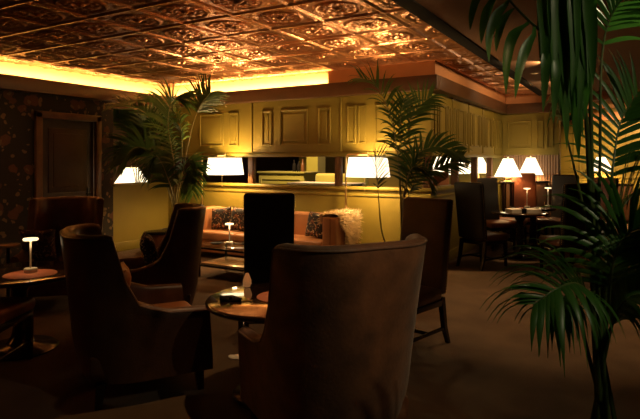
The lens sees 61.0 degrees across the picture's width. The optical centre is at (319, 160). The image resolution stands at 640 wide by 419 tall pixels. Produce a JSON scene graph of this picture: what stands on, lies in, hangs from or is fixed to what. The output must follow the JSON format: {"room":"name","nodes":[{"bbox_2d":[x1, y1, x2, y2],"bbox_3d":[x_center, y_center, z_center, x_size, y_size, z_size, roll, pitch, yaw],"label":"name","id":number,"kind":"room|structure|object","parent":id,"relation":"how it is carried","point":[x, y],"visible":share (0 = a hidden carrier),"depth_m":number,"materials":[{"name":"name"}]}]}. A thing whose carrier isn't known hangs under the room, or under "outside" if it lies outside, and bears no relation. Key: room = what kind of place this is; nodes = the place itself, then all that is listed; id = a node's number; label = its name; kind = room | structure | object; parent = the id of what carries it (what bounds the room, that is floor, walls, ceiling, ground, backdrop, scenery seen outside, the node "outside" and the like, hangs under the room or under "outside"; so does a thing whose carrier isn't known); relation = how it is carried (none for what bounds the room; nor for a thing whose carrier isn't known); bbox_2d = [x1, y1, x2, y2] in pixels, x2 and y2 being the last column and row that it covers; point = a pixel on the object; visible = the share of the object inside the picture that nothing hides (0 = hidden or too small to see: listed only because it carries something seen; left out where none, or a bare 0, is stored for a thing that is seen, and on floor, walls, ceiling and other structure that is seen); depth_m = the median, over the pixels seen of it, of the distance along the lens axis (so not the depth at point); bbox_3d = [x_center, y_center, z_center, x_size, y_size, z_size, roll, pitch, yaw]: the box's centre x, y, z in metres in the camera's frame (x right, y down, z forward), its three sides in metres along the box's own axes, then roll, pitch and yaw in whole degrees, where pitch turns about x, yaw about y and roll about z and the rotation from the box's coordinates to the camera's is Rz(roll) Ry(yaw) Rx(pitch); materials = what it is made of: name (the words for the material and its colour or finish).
{"room":"cocktail lounge","nodes":[
{"label":"cocktail lounge","id":0,"kind":"room"},
{"bbox_2d":[0,90,167,263],"bbox_3d":[-5.742,0.285,6.034,0.120,2.630,10.970,0,0,31],"label":"wall","id":1,"kind":"structure","parent":0,"point":[17,109],"depth_m":8.32,"materials":[{"name":"paper"}]},
{"bbox_2d":[34,110,101,197],"bbox_3d":[-4.068,0.415,8.786,0.131,2.370,1.170,0,0,31],"label":"door","id":2,"kind":"structure","parent":1,"relation":"in","point":[63,147],"depth_m":8.74,"materials":[{"name":"brown wood"}]},
{"bbox_2d":[0,73,166,106],"bbox_3d":[-5.652,-1.135,5.911,0.160,0.210,10.850,0,0,31],"label":"trim","id":3,"kind":"structure","parent":1,"relation":"attached to","point":[7,82],"depth_m":8.50,"materials":[{"name":"brown wood"}]},
{"bbox_2d":[115,239,139,251],"bbox_3d":[-3.289,1.520,10.050,0.030,0.160,1.260,0,0,31],"label":"baseboard","id":4,"kind":"structure","parent":1,"relation":"attached to","point":[133,244],"depth_m":9.74,"materials":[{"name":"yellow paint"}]},
{"bbox_2d":[112,182,167,186],"bbox_3d":[-3.358,0.425,10.062,0.220,0.050,1.250,0,0,31],"label":"trim","id":5,"kind":"structure","parent":1,"relation":"attached to","point":[136,183],"depth_m":9.84,"materials":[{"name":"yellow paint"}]},
{"bbox_2d":[113,104,142,110],"bbox_3d":[-3.316,-0.980,10.153,0.120,0.100,1.410,0,0,31],"label":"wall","id":6,"kind":"structure","parent":0,"point":[119,107],"depth_m":9.72,"materials":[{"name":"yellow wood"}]},
{"bbox_2d":[43,110,298,195],"bbox_3d":[-5.112,0.050,10.729,0.100,3.100,19.700,0,0,31],"label":"wall","id":7,"kind":"structure","parent":0,"point":[262,163],"depth_m":15.31,"materials":[{"name":"brown wood"}]},
{"bbox_2d":[0,0,534,94],"bbox_3d":[-0.815,-1.443,8.266,6.105,0.037,11.418,0,0,31],"label":"ceiling","id":8,"kind":"structure","parent":0,"point":[177,41],"depth_m":6.45,"materials":[{"name":"orange metal"}]},
{"bbox_2d":[0,62,327,107],"bbox_3d":[-4.170,-1.260,5.108,3.770,0.460,10.970,0,0,31],"label":"cove","id":9,"kind":"object","parent":8,"relation":"attached to","point":[8,68],"visible":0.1,"depth_m":9.21,"materials":[{"name":"beige paint"}]},
{"bbox_2d":[168,91,432,243],"bbox_3d":[-0.650,0.285,9.319,5.320,2.630,0.142,0,0,31],"label":"wall","id":10,"kind":"structure","parent":0,"point":[344,123],"depth_m":8.97,"materials":[{"name":"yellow paint"}]},
{"bbox_2d":[169,181,437,197],"bbox_3d":[-0.602,0.475,9.303,5.340,0.150,0.240,0,0,31],"label":"trim","id":11,"kind":"structure","parent":10,"relation":"attached to","point":[208,183],"depth_m":8.89,"materials":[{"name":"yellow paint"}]},
{"bbox_2d":[173,151,435,156],"bbox_3d":[-0.634,-0.105,9.316,5.350,0.070,0.170,0,0,31],"label":"trim","id":12,"kind":"structure","parent":10,"relation":"attached to","point":[312,154],"depth_m":9.03,"materials":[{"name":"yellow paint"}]},
{"bbox_2d":[196,156,432,187],"bbox_3d":[-0.344,0.165,9.151,4.618,0.470,0.116,0,0,31],"label":"trim","id":13,"kind":"structure","parent":10,"relation":"attached to","point":[251,160],"depth_m":8.74,"materials":[{"name":"brown wood"}]},
{"bbox_2d":[170,74,557,113],"bbox_3d":[1.093,-1.135,10.968,6.330,0.210,4.990,0,0,31],"label":"trim","id":14,"kind":"structure","parent":10,"relation":"attached to","point":[445,86],"depth_m":8.90,"materials":[{"name":"brown wood"}]},
{"bbox_2d":[306,157,324,172],"bbox_3d":[-0.094,0.150,12.845,0.306,2.900,0.360,0,0,31],"label":"wall niche","id":15,"kind":"object","parent":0,"point":[312,163],"visible":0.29,"depth_m":12.71,"materials":[{"name":"yellow paint"}]},
{"bbox_2d":[0,222,639,418],"bbox_3d":[0.963,1.650,7.151,14.000,0.100,19.700,0,0,31],"label":"floor","id":16,"kind":"structure","parent":0,"point":[489,369],"depth_m":4.15,"materials":[{"name":"brown carpet"}]},
{"bbox_2d":[0,243,20,296],"bbox_3d":[-3.530,1.270,6.150,0.246,0.660,0.246,0,0,31],"label":"side table","id":17,"kind":"object","parent":16,"relation":"on","point":[7,246],"visible":0.55,"depth_m":6.13,"materials":[{"name":"brown wood"}]},
{"bbox_2d":[0,297,34,362],"bbox_3d":[-2.558,0.989,4.075,0.517,1.223,0.691,0,0,-1],"label":"dining chair","id":18,"kind":"object","parent":16,"relation":"on","point":[13,310],"visible":1,"depth_m":4.23,"materials":[{"name":"black leather"}]},
{"bbox_2d":[0,261,65,361],"bbox_3d":[-2.550,1.270,4.620,1.000,0.660,1.000,0,0,31],"label":"round table","id":19,"kind":"object","parent":16,"relation":"on","point":[42,344],"visible":0.61,"depth_m":4.56,"materials":[{"name":"black wood"}]},
{"bbox_2d":[2,269,57,279],"bbox_3d":[-2.400,0.936,4.500,0.406,0.005,0.406,0,0,31],"label":"placemat","id":20,"kind":"object","parent":19,"relation":"on","point":[17,275],"visible":0.88,"depth_m":4.47,"materials":[{"name":"brown"}]},
{"bbox_2d":[23,237,38,272],"bbox_3d":[-2.430,0.788,4.560,0.120,0.289,0.120,0,0,31],"label":"lamp","id":21,"kind":"object","parent":20,"relation":"on","point":[30,269],"visible":1,"depth_m":4.54,"materials":[{"name":"white metal"}]},
{"bbox_2d":[10,196,103,296],"bbox_3d":[-2.958,1.018,6.242,0.834,1.164,0.966,0,0,-11],"label":"chair","id":22,"kind":"object","parent":16,"relation":"on","point":[44,213],"visible":0.39,"depth_m":6.50,"materials":[{"name":"brown leather"}]},
{"bbox_2d":[19,228,57,259],"bbox_3d":[-3.160,0.940,6.100,0.380,0.369,0.180,0,0,-11],"label":"throw pillow","id":23,"kind":"object","parent":22,"relation":"on","point":[44,247],"visible":0.88,"depth_m":6.04,"materials":[{"name":"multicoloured fabric"}]},
{"bbox_2d":[37,256,62,260],"bbox_3d":[-2.938,1.199,6.141,0.600,0.152,0.760,0,0,-11],"label":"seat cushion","id":24,"kind":"object","parent":22,"relation":"on","point":[60,258],"depth_m":6.19,"materials":[{"name":"brown leather"}]},
{"bbox_2d":[59,223,212,410],"bbox_3d":[-1.356,1.038,3.931,0.961,1.124,0.870,0,0,-28],"label":"chair","id":25,"kind":"object","parent":16,"relation":"on","point":[122,333],"visible":0.99,"depth_m":3.54,"materials":[{"name":"brown leather"}]},
{"bbox_2d":[121,262,130,286],"bbox_3d":[-1.450,0.930,3.850,0.207,0.380,0.400,0,0,-22],"label":"throw pillow","id":26,"kind":"object","parent":25,"relation":"on","point":[126,271],"visible":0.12,"depth_m":3.75,"materials":[{"name":"orange fabric"}]},
{"bbox_2d":[151,301,190,307],"bbox_3d":[-1.267,1.199,3.978,0.760,0.152,0.640,0,0,-28],"label":"seat cushion","id":27,"kind":"object","parent":25,"relation":"on","point":[169,304],"depth_m":4.28,"materials":[{"name":"brown leather"}]},
{"bbox_2d":[93,95,186,182],"bbox_3d":[-3.460,0.162,10.210,2.007,2.876,1.030,0,0,-6],"label":"potted palm","id":28,"kind":"object","parent":16,"relation":"on","point":[124,116],"visible":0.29,"depth_m":10.15,"materials":[{"name":"plant"}]},
{"bbox_2d":[145,229,166,247],"bbox_3d":[-2.505,1.350,8.500,0.476,0.500,0.476,0,0,31],"label":"side table","id":29,"kind":"object","parent":16,"relation":"on","point":[157,235],"visible":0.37,"depth_m":8.31,"materials":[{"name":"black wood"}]},
{"bbox_2d":[119,203,205,305],"bbox_3d":[-1.620,1.023,5.373,0.965,1.154,0.775,0,0,-18],"label":"chair","id":30,"kind":"object","parent":16,"relation":"on","point":[179,250],"visible":0.65,"depth_m":5.13,"materials":[{"name":"brown leather"}]},
{"bbox_2d":[140,232,158,265],"bbox_3d":[-1.680,0.910,5.360,0.191,0.384,0.400,0,0,-18],"label":"throw pillow","id":31,"kind":"object","parent":30,"relation":"on","point":[149,252],"visible":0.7,"depth_m":5.20,"materials":[{"name":"fabric"}]},
{"bbox_2d":[97,73,230,229],"bbox_3d":[-2.556,0.031,9.065,2.069,3.138,1.265,0,0,0],"label":"potted palm","id":32,"kind":"object","parent":16,"relation":"on","point":[161,154],"visible":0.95,"depth_m":8.89,"materials":[{"name":"green plant"}]},
{"bbox_2d":[198,242,243,276],"bbox_3d":[-1.079,1.380,7.507,1.080,0.440,0.600,0,0,31],"label":"coffee table","id":33,"kind":"object","parent":16,"relation":"on","point":[231,263],"visible":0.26,"depth_m":7.44,"materials":[{"name":"brown wood"}]},
{"bbox_2d":[201,257,243,268],"bbox_3d":[-1.079,1.417,7.507,1.020,0.025,0.540,0,0,30],"label":"shelf","id":34,"kind":"object","parent":33,"relation":"attached to","point":[224,262],"depth_m":7.47,"materials":[{"name":"brown wood"}]},
{"bbox_2d":[225,223,233,244],"bbox_3d":[-1.264,1.012,7.569,0.120,0.294,0.120,0,0,31],"label":"lamp","id":35,"kind":"object","parent":33,"relation":"on","point":[229,242],"visible":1,"depth_m":7.54,"materials":[{"name":"white metal"}]},
{"bbox_2d":[201,153,243,204],"bbox_3d":[-1.857,0.728,9.543,1.134,1.745,0.650,0,0,31],"label":"arc floor lamp","id":36,"kind":"object","parent":16,"relation":"on","point":[219,166],"visible":0.69,"depth_m":9.16,"materials":[{"name":"white fabric"}]},
{"bbox_2d":[228,354,238,359],"bbox_3d":[-0.690,1.589,4.420,0.129,0.022,0.090,0,0,31],"label":"crumpled napkin","id":37,"kind":"object","parent":16,"relation":"on","point":[236,356],"visible":0.8,"depth_m":4.40,"materials":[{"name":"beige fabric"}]},
{"bbox_2d":[205,283,268,410],"bbox_3d":[-0.300,1.270,3.730,0.960,0.660,0.960,0,0,31],"label":"round table","id":38,"kind":"object","parent":16,"relation":"on","point":[254,311],"visible":0.26,"depth_m":3.56,"materials":[{"name":"brown wood"},{"name":"black metal"}]},
{"bbox_2d":[219,295,252,301],"bbox_3d":[-0.562,0.920,3.659,0.225,0.039,0.102,0,0,-6],"label":"folded napkin","id":39,"kind":"object","parent":38,"relation":"on","point":[225,298],"visible":1,"depth_m":3.63,"materials":[{"name":"black fabric"}]},
{"bbox_2d":[243,273,250,286],"bbox_3d":[-0.545,0.889,4.060,0.064,0.100,0.064,0,0,31],"label":"candle holder","id":40,"kind":"object","parent":38,"relation":"on","point":[247,280],"visible":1,"depth_m":4.04,"materials":[{"name":"orange glass"}]},
{"bbox_2d":[257,291,268,301],"bbox_3d":[-0.270,0.936,3.760,0.336,0.005,0.336,0,0,31],"label":"placemat","id":41,"kind":"object","parent":38,"relation":"on","point":[263,296],"visible":0.24,"depth_m":3.74,"materials":[{"name":"brown"}]},
{"bbox_2d":[238,193,294,329],"bbox_3d":[-0.474,0.954,4.936,0.507,1.293,0.691,0,0,-3],"label":"dining chair","id":42,"kind":"object","parent":16,"relation":"on","point":[268,219],"visible":0.54,"depth_m":5.15,"materials":[{"name":"black leather"}]},
{"bbox_2d":[201,206,357,255],"bbox_3d":[-0.847,1.200,8.689,2.920,0.800,0.726,0,0,31],"label":"sofa","id":43,"kind":"object","parent":16,"relation":"on","point":[333,234],"visible":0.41,"depth_m":8.57,"materials":[{"name":"leather"}]},
{"bbox_2d":[211,206,231,229],"bbox_3d":[-1.675,0.980,9.215,0.450,0.436,0.199,0,0,24],"label":"throw pillow","id":44,"kind":"object","parent":43,"relation":"on","point":[221,216],"visible":0.93,"depth_m":9.15,"materials":[{"name":"fabric"}]},
{"bbox_2d":[202,229,243,241],"bbox_3d":[-1.587,1.232,9.036,0.805,0.145,0.520,0,0,30],"label":"seat cushion","id":45,"kind":"object","parent":43,"relation":"on","point":[209,235],"depth_m":8.82,"materials":[{"name":"leather"}]},
{"bbox_2d":[230,207,243,230],"bbox_3d":[-1.325,0.970,9.021,0.420,0.408,0.192,0,0,31],"label":"throw pillow","id":46,"kind":"object","parent":43,"relation":"on","point":[237,216],"visible":0.66,"depth_m":8.96,"materials":[{"name":"fabric"}]},
{"bbox_2d":[235,233,243,242],"bbox_3d":[-0.886,1.232,8.623,0.805,0.145,0.520,0,0,30],"label":"seat cushion","id":47,"kind":"object","parent":43,"relation":"on","point":[239,237],"depth_m":8.56,"materials":[{"name":"leather"}]},
{"bbox_2d":[294,234,322,245],"bbox_3d":[-0.185,1.232,8.210,0.805,0.145,0.520,0,0,30],"label":"seat cushion","id":48,"kind":"object","parent":43,"relation":"on","point":[300,239],"depth_m":8.00,"materials":[{"name":"leather"}]},
{"bbox_2d":[305,211,322,238],"bbox_3d":[-0.046,0.970,8.197,0.426,0.418,0.185,0,0,42],"label":"throw pillow","id":49,"kind":"object","parent":43,"relation":"on","point":[312,229],"visible":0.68,"depth_m":8.15,"materials":[{"name":"fabric"}]},
{"bbox_2d":[317,208,363,244],"bbox_3d":[0.300,0.983,8.013,0.550,0.598,0.831,0,0,31],"label":"fur throw","id":50,"kind":"object","parent":43,"relation":"on","point":[349,219],"visible":0.91,"depth_m":7.90,"materials":[{"name":"beige fur"}]},
{"bbox_2d":[257,171,318,183],"bbox_3d":[-0.745,0.920,12.625,1.300,1.360,0.680,0,0,31],"label":"countertop","id":51,"kind":"structure","parent":16,"relation":"on","point":[266,177],"depth_m":12.37,"materials":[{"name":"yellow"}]},
{"bbox_2d":[292,160,295,171],"bbox_3d":[-0.589,0.105,12.359,0.080,0.270,0.080,0,0,31],"label":"bottle","id":52,"kind":"object","parent":51,"relation":"on","point":[293,164],"visible":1,"depth_m":12.34,"materials":[{"name":"black glass"}]},
{"bbox_2d":[301,159,303,171],"bbox_3d":[-0.391,0.100,12.242,0.080,0.280,0.080,0,0,31],"label":"bottle","id":53,"kind":"object","parent":51,"relation":"on","point":[302,163],"visible":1,"depth_m":12.21,"materials":[{"name":"brown glass"}]},
{"bbox_2d":[237,233,427,418],"bbox_3d":[0.071,1.003,3.078,0.900,1.194,0.974,0,0,-27],"label":"chair","id":54,"kind":"object","parent":16,"relation":"on","point":[336,340],"visible":1,"depth_m":2.68,"materials":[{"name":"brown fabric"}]},
{"bbox_2d":[316,173,367,185],"bbox_3d":[0.344,0.930,11.125,1.200,1.340,0.580,0,0,31],"label":"banquette","id":55,"kind":"object","parent":16,"relation":"on","point":[320,177],"visible":0.11,"depth_m":11.30,"materials":[{"name":"yellow fabric"}]},
{"bbox_2d":[345,152,389,209],"bbox_3d":[0.604,0.728,8.070,0.893,1.745,0.650,0,0,31],"label":"arc floor lamp","id":56,"kind":"object","parent":16,"relation":"on","point":[360,167],"visible":0.73,"depth_m":7.76,"materials":[{"name":"white fabric"}]},
{"bbox_2d":[346,61,475,241],"bbox_3d":[1.022,0.174,6.177,1.464,2.852,0.812,0,0,2],"label":"potted palm","id":57,"kind":"object","parent":16,"relation":"on","point":[456,156],"visible":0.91,"depth_m":6.27,"materials":[{"name":"green plant"}]},
{"bbox_2d":[401,197,453,343],"bbox_3d":[0.773,0.969,4.733,0.517,1.263,0.691,0,0,45],"label":"dining chair","id":58,"kind":"object","parent":16,"relation":"on","point":[431,218],"visible":0.62,"depth_m":4.76,"materials":[{"name":"brown leather"}]},
{"bbox_2d":[433,172,448,185],"bbox_3d":[2.177,0.899,9.674,0.517,1.403,0.692,0,0,-11],"label":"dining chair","id":59,"kind":"object","parent":16,"relation":"on","point":[440,180],"visible":0.07,"depth_m":9.92,"materials":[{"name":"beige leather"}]},
{"bbox_2d":[454,182,507,270],"bbox_3d":[2.446,0.959,8.255,0.691,1.283,0.517,0,0,-37],"label":"dining chair","id":60,"kind":"object","parent":16,"relation":"on","point":[469,196],"visible":1,"depth_m":8.08,"materials":[{"name":"black leather"}]},
{"bbox_2d":[477,178,515,250],"bbox_3d":[3.206,0.959,10.023,0.517,1.283,0.691,0,0,-15],"label":"dining chair","id":61,"kind":"object","parent":16,"relation":"on","point":[493,221],"visible":0.54,"depth_m":10.20,"materials":[{"name":"black leather"}]},
{"bbox_2d":[486,176,527,243],"bbox_3d":[3.574,0.949,10.385,0.691,1.303,0.517,0,0,28],"label":"dining chair","id":62,"kind":"object","parent":16,"relation":"on","point":[512,219],"visible":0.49,"depth_m":10.35,"materials":[{"name":"leather"}]},
{"bbox_2d":[500,181,515,237],"bbox_3d":[3.838,1.010,11.086,0.260,1.180,0.260,0,0,31],"label":"table","id":63,"kind":"object","parent":16,"relation":"on","point":[503,183],"visible":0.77,"depth_m":11.04,"materials":[{"name":"black wood"}]},
{"bbox_2d":[495,157,521,181],"bbox_3d":[3.838,0.160,11.086,0.540,0.520,0.540,0,0,31],"label":"lamp","id":64,"kind":"object","parent":63,"relation":"on","point":[508,168],"visible":0.98,"depth_m":10.94,"materials":[{"name":"white fabric"}]},
{"bbox_2d":[491,209,549,259],"bbox_3d":[3.352,1.225,9.100,0.920,0.750,0.920,0,0,31],"label":"round table","id":65,"kind":"object","parent":16,"relation":"on","point":[520,217],"visible":0.82,"depth_m":8.99,"materials":[{"name":"black wood"}]},
{"bbox_2d":[505,208,521,212],"bbox_3d":[3.198,0.819,8.950,0.200,0.060,0.200,0,0,-11],"label":"folded napkin","id":66,"kind":"object","parent":65,"relation":"on","point":[509,210],"visible":1,"depth_m":8.86,"materials":[{"name":"beige fabric"}]},
{"bbox_2d":[525,208,540,212],"bbox_3d":[3.511,0.819,8.950,0.220,0.060,0.200,0,0,11],"label":"folded napkin","id":67,"kind":"object","parent":65,"relation":"on","point":[529,210],"visible":0.82,"depth_m":8.86,"materials":[{"name":"beige fabric"}]},
{"bbox_2d":[504,180,549,234],"bbox_3d":[4.431,1.010,11.639,0.900,1.180,0.285,0,0,31],"label":"console table","id":68,"kind":"object","parent":16,"relation":"on","point":[541,200],"visible":0.29,"depth_m":11.40,"materials":[{"name":"black wood"}]},
{"bbox_2d":[520,156,542,174],"bbox_3d":[4.460,0.150,11.486,0.500,0.540,0.500,0,0,31],"label":"lamp","id":69,"kind":"object","parent":68,"relation":"on","point":[530,165],"visible":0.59,"depth_m":11.35,"materials":[{"name":"white fabric"}]},
{"bbox_2d":[511,173,546,242],"bbox_3d":[4.215,0.924,10.976,0.517,1.353,0.692,0,0,0],"label":"dining chair","id":70,"kind":"object","parent":16,"relation":"on","point":[522,197],"visible":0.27,"depth_m":11.18,"materials":[{"name":"leather"}]},
{"bbox_2d":[509,206,557,250],"bbox_3d":[3.903,1.225,9.950,0.840,0.750,0.840,0,0,31],"label":"round table","id":71,"kind":"object","parent":16,"relation":"on","point":[532,230],"visible":0.52,"depth_m":9.89,"materials":[{"name":"black wood"}]},
{"bbox_2d":[469,0,639,418],"bbox_3d":[1.319,0.321,2.401,1.341,2.557,0.800,0,0,-43],"label":"potted palm","id":72,"kind":"object","parent":16,"relation":"on","point":[568,39],"visible":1,"depth_m":2.39,"materials":[{"name":"green plant"}]},
{"bbox_2d":[536,174,578,244],"bbox_3d":[4.558,0.934,10.397,0.691,1.333,0.517,0,0,-39],"label":"dining chair","id":73,"kind":"object","parent":16,"relation":"on","point":[558,181],"visible":0.41,"depth_m":10.55,"materials":[{"name":"black leather"}]},
{"bbox_2d":[539,183,597,278],"bbox_3d":[3.545,0.954,7.726,0.559,1.292,0.691,0,0,-9],"label":"dining chair","id":74,"kind":"object","parent":16,"relation":"on","point":[567,219],"visible":0.41,"depth_m":7.44,"materials":[{"name":"black leather"}]},
{"bbox_2d":[594,177,618,242],"bbox_3d":[5.027,0.954,9.934,0.691,1.293,0.517,0,0,-27],"label":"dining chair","id":75,"kind":"object","parent":16,"relation":"on","point":[603,189],"visible":0.07,"depth_m":9.98,"materials":[{"name":"leather"}]},
{"bbox_2d":[618,183,632,220],"bbox_3d":[7.429,1.090,14.133,1.300,1.020,0.405,0,0,31],"label":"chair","id":76,"kind":"object","parent":16,"relation":"on","point":[626,209],"visible":0.07,"depth_m":13.73,"materials":[{"name":"black wood"}]},
{"bbox_2d":[594,157,610,175],"bbox_3d":[7.296,0.215,14.098,0.560,0.730,0.560,0,0,31],"label":"lamp","id":77,"kind":"object","parent":76,"relation":"on","point":[604,160],"visible":0.21,"depth_m":13.96,"materials":[{"name":"white fabric"}]},
{"bbox_3d":[0.110,1.000,9.742,1.200,1.200,0.500,0,0,30],"label":"table","id":78,"kind":"object","parent":16,"relation":"on","visible":0},
{"bbox_2d":[287,181,365,185],"bbox_3d":[0.110,0.554,9.742,1.290,0.332,0.590,0,0,31],"label":"tablecloth","id":79,"kind":"object","parent":78,"relation":"on","point":[303,182],"visible":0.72,"depth_m":9.61,"materials":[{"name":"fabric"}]},
{"bbox_3d":[2.340,1.050,10.500,0.500,1.100,0.500,0,0,30],"label":"table","id":80,"kind":"object","parent":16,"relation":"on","visible":0},
{"bbox_2d":[433,157,450,174],"bbox_3d":[2.340,0.185,10.500,0.560,0.630,0.560,0,0,31],"label":"lamp","id":81,"kind":"object","parent":80,"relation":"on","point":[437,157],"visible":0.06,"depth_m":10.36,"materials":[{"name":"white fabric"}]},
{"bbox_3d":[2.830,1.050,11.300,0.500,1.100,0.500,0,0,30],"label":"table","id":82,"kind":"object","parent":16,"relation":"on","visible":0},
{"bbox_2d":[449,158,469,173],"bbox_3d":[2.830,0.185,11.300,0.560,0.630,0.560,0,0,31],"label":"lamp","id":83,"kind":"object","parent":82,"relation":"on","point":[464,169],"visible":0.02,"depth_m":11.11,"materials":[{"name":"white fabric"}]},
{"bbox_3d":[3.434,1.050,11.800,0.500,1.100,0.500,0,0,30],"label":"table","id":84,"kind":"object","parent":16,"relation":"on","visible":0},
{"bbox_2d":[468,157,485,177],"bbox_3d":[3.433,0.185,11.800,0.560,0.630,0.560,0,0,31],"label":"lamp","id":85,"kind":"object","parent":84,"relation":"on","point":[481,162],"visible":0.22,"depth_m":11.63,"materials":[{"name":"white fabric"}]},
{"bbox_3d":[-3.890,1.170,11.228,0.500,0.860,0.500,0,0,30],"label":"table","id":86,"kind":"object","parent":16,"relation":"on","visible":0},
{"bbox_2d":[115,168,146,182],"bbox_3d":[-3.890,0.415,11.228,0.720,0.650,0.720,0,0,31],"label":"lamp","id":87,"kind":"object","parent":86,"relation":"on","point":[128,176],"visible":0.41,"depth_m":11.01,"materials":[{"name":"white fabric"}]},
{"bbox_2d":[299,121,560,234],"bbox_3d":[2.286,0.285,13.230,6.570,2.630,0.120,0,0,31],"label":"wall","id":88,"kind":"structure","parent":0,"point":[392,181],"depth_m":13.40,"materials":[{"name":"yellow paint"}]},
{"bbox_2d":[433,91,502,249],"bbox_3d":[2.879,0.285,10.165,0.142,2.630,4.900,0,0,31],"label":"wall","id":89,"kind":"structure","parent":0,"point":[480,128],"depth_m":9.56,"materials":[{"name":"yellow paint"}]},
{"bbox_2d":[431,179,504,197],"bbox_3d":[2.796,0.475,10.046,0.240,0.150,4.850,0,0,31],"label":"trim","id":90,"kind":"structure","parent":89,"relation":"attached to","point":[443,187],"depth_m":8.53,"materials":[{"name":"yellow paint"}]},
{"bbox_2d":[434,152,503,157],"bbox_3d":[2.836,-0.105,10.104,0.170,0.070,4.710,0,0,31],"label":"trim","id":91,"kind":"structure","parent":89,"relation":"attached to","point":[465,154],"depth_m":10.41,"materials":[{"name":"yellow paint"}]},
{"bbox_2d":[451,157,492,184],"bbox_3d":[2.897,0.165,10.219,0.110,0.470,2.570,0,0,31],"label":"trim","id":92,"kind":"structure","parent":89,"relation":"attached to","point":[489,161],"depth_m":10.20,"materials":[{"name":"brown wood"}]},
{"bbox_2d":[449,231,501,260],"bbox_3d":[2.858,1.515,10.009,0.025,0.170,4.850,0,0,31],"label":"baseboard","id":93,"kind":"structure","parent":89,"relation":"attached to","point":[453,253],"depth_m":9.31,"materials":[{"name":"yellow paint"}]},
{"bbox_2d":[415,0,639,108],"bbox_3d":[4.448,-1.445,5.098,5.910,0.090,19.700,0,0,31],"label":"ceiling","id":94,"kind":"structure","parent":0,"point":[455,13],"depth_m":6.11,"materials":[{"name":"brown paint"}]},
{"bbox_2d":[506,89,639,103],"bbox_3d":[5.925,-1.355,10.837,4.270,0.270,0.210,0,0,31],"label":"trim","id":95,"kind":"structure","parent":94,"relation":"attached to","point":[520,98],"depth_m":11.62,"materials":[{"name":"brown wood"}]},
{"bbox_2d":[502,112,559,154],"bbox_3d":[4.551,-0.580,11.756,1.170,0.900,0.122,0,0,31],"label":"wall","id":96,"kind":"structure","parent":0,"point":[527,133],"depth_m":11.71,"materials":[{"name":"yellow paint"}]},
{"bbox_2d":[503,155,558,216],"bbox_3d":[4.572,0.635,11.800,1.156,1.530,0.056,0,0,31],"label":"curtain","id":97,"kind":"object","parent":96,"relation":"attached to","point":[549,164],"depth_m":11.63,"materials":[{"name":"fabric"}]},
{"bbox_2d":[490,107,639,209],"bbox_3d":[5.893,0.050,15.521,14.000,3.100,0.172,0,0,31],"label":"wall","id":98,"kind":"structure","parent":0,"point":[565,170],"depth_m":14.59,"materials":[{"name":"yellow paint"}]},
{"bbox_2d":[561,112,624,121],"bbox_3d":[5.835,-1.185,15.423,14.000,0.210,0.100,0,0,31],"label":"trim","id":99,"kind":"structure","parent":98,"relation":"attached to","point":[615,113],"depth_m":14.36,"materials":[{"name":"orange wood"}]},
{"bbox_2d":[579,176,638,178],"bbox_3d":[5.853,0.430,15.453,14.000,0.060,0.030,0,0,31],"label":"trim","id":100,"kind":"structure","parent":98,"relation":"attached to","point":[619,177],"depth_m":14.26,"materials":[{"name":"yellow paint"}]},
{"bbox_3d":[0.963,-1.545,7.151,14.000,0.110,19.700,0,0,30],"label":"ceiling slab","id":101,"kind":"structure","parent":0,"visible":0},
{"bbox_2d":[328,61,505,103],"bbox_3d":[2.095,-1.365,10.285,1.770,0.250,4.750,0,0,31],"label":"trim","id":102,"kind":"structure","parent":101,"relation":"attached to","point":[427,67],"depth_m":8.33,"materials":[{"name":"orange wood"}]},
{"bbox_2d":[392,0,541,95],"bbox_3d":[0.848,-1.438,4.926,0.160,0.105,15.750,0,0,31],"label":"trim","id":103,"kind":"structure","parent":101,"relation":"attached to","point":[412,6],"depth_m":5.95,"materials":[{"name":"black wood"}]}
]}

